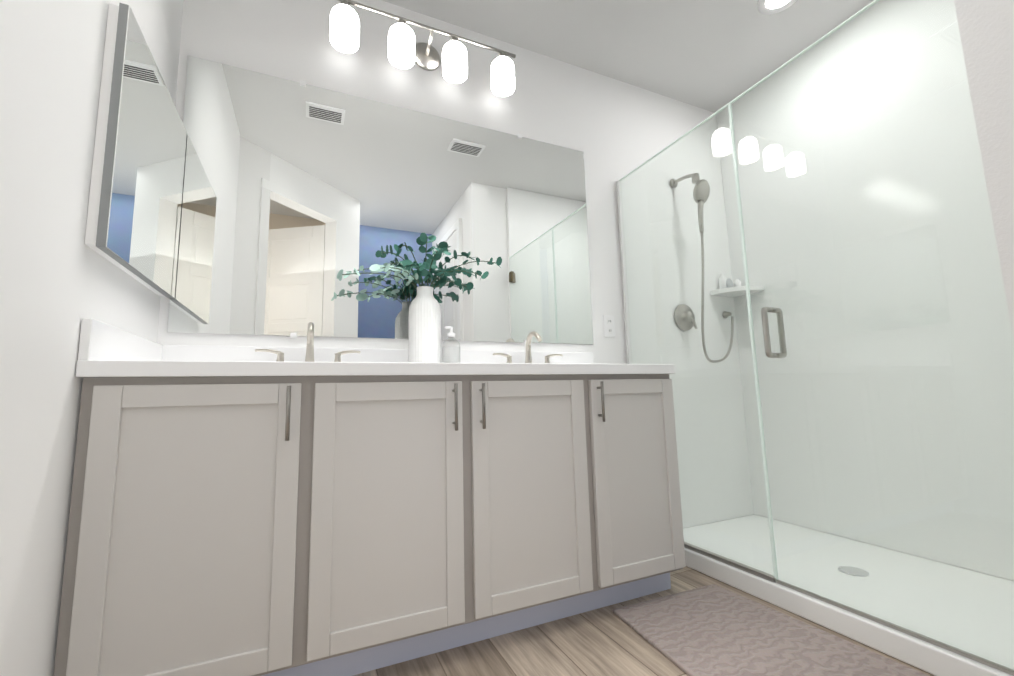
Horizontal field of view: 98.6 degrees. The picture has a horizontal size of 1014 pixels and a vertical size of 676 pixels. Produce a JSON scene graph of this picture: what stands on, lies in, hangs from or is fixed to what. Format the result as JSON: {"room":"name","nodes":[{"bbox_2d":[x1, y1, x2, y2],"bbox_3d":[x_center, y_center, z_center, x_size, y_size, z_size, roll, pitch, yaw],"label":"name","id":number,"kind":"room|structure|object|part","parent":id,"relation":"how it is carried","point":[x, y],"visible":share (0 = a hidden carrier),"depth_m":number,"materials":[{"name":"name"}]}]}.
{"room":"bathroom","nodes":[
{"label":"bathroom","id":0,"kind":"room"},
{"bbox_2d":[0,0,183,675],"bbox_3d":[-1.259,-0.421,0.796,0.657,2.710,1.527,2,-8,-24],"label":"wall","id":1,"kind":"structure","parent":0,"point":[59,279],"depth_m":0.91,"materials":[{"name":"white paint"}]},
{"bbox_2d":[78,318,161,357],"bbox_3d":[-1.132,0.039,1.309,0.020,0.102,0.583,2,-8,-24],"label":"backsplash","id":2,"kind":"structure","parent":1,"relation":"attached to","point":[98,339],"depth_m":1.16,"materials":[{"name":"white stone"}]},
{"bbox_2d":[84,3,186,297],"bbox_3d":[-1.129,-0.512,1.368,0.044,0.660,0.600,2,-8,-24],"label":"upper cabinet","id":3,"kind":"object","parent":1,"relation":"attached to","point":[134,209],"visible":1,"depth_m":1.22,"materials":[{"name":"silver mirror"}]},
{"bbox_2d":[162,345,592,361],"bbox_3d":[-0.391,0.103,1.950,1.860,0.102,0.019,2,-8,-24],"label":"backsplash","id":4,"kind":"structure","parent":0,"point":[168,351],"depth_m":1.79,"materials":[{"name":"white stone"}]},
{"bbox_2d":[157,0,753,528],"bbox_3d":[-0.157,-0.269,2.189,3.820,2.710,0.120,2,-8,-24],"label":"wall","id":5,"kind":"structure","parent":0,"point":[615,130],"depth_m":2.30,"materials":[{"name":"white paint"}]},
{"bbox_2d":[167,55,592,343],"bbox_3d":[-0.399,-0.544,2.044,1.871,1.130,0.009,2,-8,-24],"label":"vanity mirror","id":6,"kind":"object","parent":5,"relation":"attached to","point":[297,197],"visible":0.83,"depth_m":1.92,"materials":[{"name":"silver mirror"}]},
{"bbox_2d":[330,0,515,96],"bbox_3d":[-0.375,-1.368,2.074,0.893,0.227,0.183,2,-8,-24],"label":"sconce","id":7,"kind":"object","parent":5,"relation":"attached to","point":[405,51],"visible":1,"depth_m":2.04,"materials":[{"name":"white glass"}]},
{"bbox_3d":[-0.702,-1.348,1.888,0.120,0.156,0.120,2,-8,-24],"label":"lamp shade","id":8,"kind":"part","parent":7,"relation":"part of","materials":[{"name":"white glass"}]},
{"bbox_3d":[-0.479,-1.341,1.988,0.120,0.156,0.120,2,-8,-24],"label":"lamp shade","id":9,"kind":"part","parent":7,"relation":"part of","materials":[{"name":"white glass"}]},
{"bbox_3d":[-0.250,-1.333,2.092,0.120,0.156,0.120,2,-8,-24],"label":"lamp shade","id":10,"kind":"part","parent":7,"relation":"part of","materials":[{"name":"white glass"}]},
{"bbox_3d":[-0.021,-1.326,2.195,0.120,0.156,0.120,2,-8,-24],"label":"lamp shade","id":11,"kind":"part","parent":7,"relation":"part of","materials":[{"name":"white glass"}]},
{"bbox_2d":[603,315,614,336],"bbox_3d":[0.568,-0.067,2.419,0.073,0.120,0.008,2,-8,-24],"label":"outlet","id":12,"kind":"object","parent":5,"relation":"attached to","point":[609,326],"visible":1,"depth_m":2.42,"materials":[{"name":"white plastic"}]},
{"bbox_2d":[607,318,611,324],"bbox_3d":[0.569,-0.094,2.421,0.028,0.032,0.002,2,-8,-24],"label":"socket","id":13,"kind":"object","parent":12,"relation":"attached to","point":[609,320],"depth_m":2.42,"materials":[{"name":"white paint"}]},
{"bbox_2d":[607,327,612,333],"bbox_3d":[0.570,-0.040,2.414,0.028,0.032,0.002,2,-8,-24],"label":"socket","id":14,"kind":"object","parent":12,"relation":"attached to","point":[609,329],"depth_m":2.41,"materials":[{"name":"white paint"}]},
{"bbox_2d":[382,0,873,112],"bbox_3d":[0.439,-1.857,0.984,3.820,0.100,3.190,2,-8,-24],"label":"ceiling","id":15,"kind":"structure","parent":0,"point":[714,56],"depth_m":2.35,"materials":[{"name":"white paint"}]},
{"bbox_2d":[758,0,796,14],"bbox_3d":[1.343,-1.676,2.146,0.190,0.006,0.190,2,-8,-24],"label":"recessed light","id":16,"kind":"object","parent":15,"relation":"in","point":[768,7],"visible":1,"depth_m":2.19,"materials":[{"name":"white plastic"}]},
{"bbox_2d":[353,566,933,675],"bbox_3d":[0.510,0.919,0.625,3.820,0.080,3.190,2,-8,-24],"label":"floor","id":17,"kind":"structure","parent":0,"point":[605,641],"depth_m":1.36,"materials":[{"name":"brown wood"}]},
{"bbox_2d":[54,370,685,675],"bbox_3d":[-0.266,0.587,1.611,1.874,0.870,0.609,2,-8,-24],"label":"bathroom vanity","id":18,"kind":"object","parent":17,"relation":"on","point":[309,509],"depth_m":1.25,"materials":[{"name":"grey wood"}]},
{"bbox_3d":[-0.781,0.486,1.101,0.452,0.735,0.019,2,-8,-24],"label":"door","id":19,"kind":"part","parent":18,"relation":"part of","materials":[{"name":"grey wood"}]},
{"bbox_3d":[-0.599,0.205,1.195,0.011,0.147,0.034,2,-8,-24],"label":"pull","id":20,"kind":"part","parent":18,"relation":"part of","materials":[{"name":"silver metal"}]},
{"bbox_2d":[76,358,674,369],"bbox_3d":[-0.282,0.137,1.680,1.880,0.040,0.587,2,-8,-24],"label":"countertop","id":21,"kind":"structure","parent":18,"relation":"on","point":[82,363],"depth_m":1.30,"materials":[{"name":"white stone"}]},
{"bbox_2d":[254,322,361,361],"bbox_3d":[-0.750,0.033,1.661,0.375,0.186,0.157,2,-8,-24],"label":"faucet","id":22,"kind":"object","parent":21,"relation":"on","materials":[{"name":"silver metal"}]},
{"bbox_2d":[490,331,565,361],"bbox_3d":[0.123,0.061,2.055,0.375,0.186,0.157,2,-8,-24],"label":"faucet","id":23,"kind":"object","parent":21,"relation":"on","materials":[{"name":"silver metal"}]},
{"bbox_3d":[-0.342,0.501,1.299,0.441,0.735,0.019,2,-8,-24],"label":"door","id":24,"kind":"part","parent":18,"relation":"part of","materials":[{"name":"grey wood"}]},
{"bbox_3d":[-0.165,0.219,1.391,0.011,0.147,0.034,2,-8,-24],"label":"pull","id":25,"kind":"part","parent":18,"relation":"part of","materials":[{"name":"silver metal"}]},
{"bbox_3d":[-0.080,0.222,1.429,0.011,0.147,0.034,2,-8,-24],"label":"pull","id":26,"kind":"part","parent":18,"relation":"part of","materials":[{"name":"silver metal"}]},
{"bbox_3d":[0.090,0.515,1.494,0.440,0.735,0.019,2,-8,-24],"label":"door","id":27,"kind":"part","parent":18,"relation":"part of","materials":[{"name":"grey wood"}]},
{"bbox_3d":[0.350,0.236,1.623,0.011,0.147,0.034,2,-8,-24],"label":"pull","id":28,"kind":"part","parent":18,"relation":"part of","materials":[{"name":"silver metal"}]},
{"bbox_3d":[0.504,0.528,1.681,0.405,0.735,0.019,2,-8,-24],"label":"door","id":29,"kind":"part","parent":18,"relation":"part of","materials":[{"name":"grey wood"}]},
{"bbox_3d":[-0.297,0.126,1.815,0.310,0.016,0.170,2,-8,-24],"label":"tray","id":30,"kind":"object","parent":18,"relation":"on","visible":0},
{"bbox_2d":[337,233,501,362],"bbox_3d":[-0.341,-0.159,1.805,0.686,0.566,0.253,2,-8,-24],"label":"vase","id":31,"kind":"object","parent":30,"relation":"on","point":[424,344],"visible":0.96,"depth_m":1.79,"materials":[{"name":"white ceramic"}]},
{"bbox_2d":[442,326,460,362],"bbox_3d":[-0.233,0.038,1.823,0.075,0.176,0.075,2,-8,-24],"label":"soap dispenser","id":32,"kind":"object","parent":30,"relation":"on","point":[451,354],"visible":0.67,"depth_m":1.79,"materials":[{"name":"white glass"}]},
{"bbox_2d":[612,584,927,675],"bbox_3d":[0.800,0.942,1.234,0.640,0.012,1.016,2,-8,-24],"label":"bath rug","id":33,"kind":"object","parent":17,"relation":"on","point":[712,630],"visible":0.98,"depth_m":1.38,"materials":[{"name":"fabric"}]},
{"bbox_2d":[616,0,1013,675],"bbox_3d":[1.373,-0.335,1.974,0.963,2.708,1.542,2,-8,-24],"label":"shower","id":34,"kind":"object","parent":17,"relation":"on","point":[816,312],"visible":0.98,"depth_m":2.10,"materials":[{"name":"white"}]},
{"bbox_3d":[0.834,0.001,2.109,0.010,1.948,0.748,2,-8,-24],"label":"glass panel","id":35,"kind":"part","parent":34,"relation":"part of","materials":[{"name":"clear glass"}]},
{"bbox_3d":[0.862,0.959,1.977,0.022,0.016,0.736,2,-8,-24],"label":"channel sill","id":36,"kind":"part","parent":34,"relation":"part of","materials":[{"name":"silver metal"}]},
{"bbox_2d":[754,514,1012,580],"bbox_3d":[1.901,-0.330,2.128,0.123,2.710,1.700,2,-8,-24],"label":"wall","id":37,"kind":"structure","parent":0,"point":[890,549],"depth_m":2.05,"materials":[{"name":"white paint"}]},
{"bbox_2d":[954,0,1013,339],"bbox_3d":[1.442,-0.543,0.383,0.344,2.710,1.375,2,-8,-24],"label":"wall","id":38,"kind":"structure","parent":0,"point":[986,29],"depth_m":0.90,"materials":[{"name":"white paint"}]}
]}

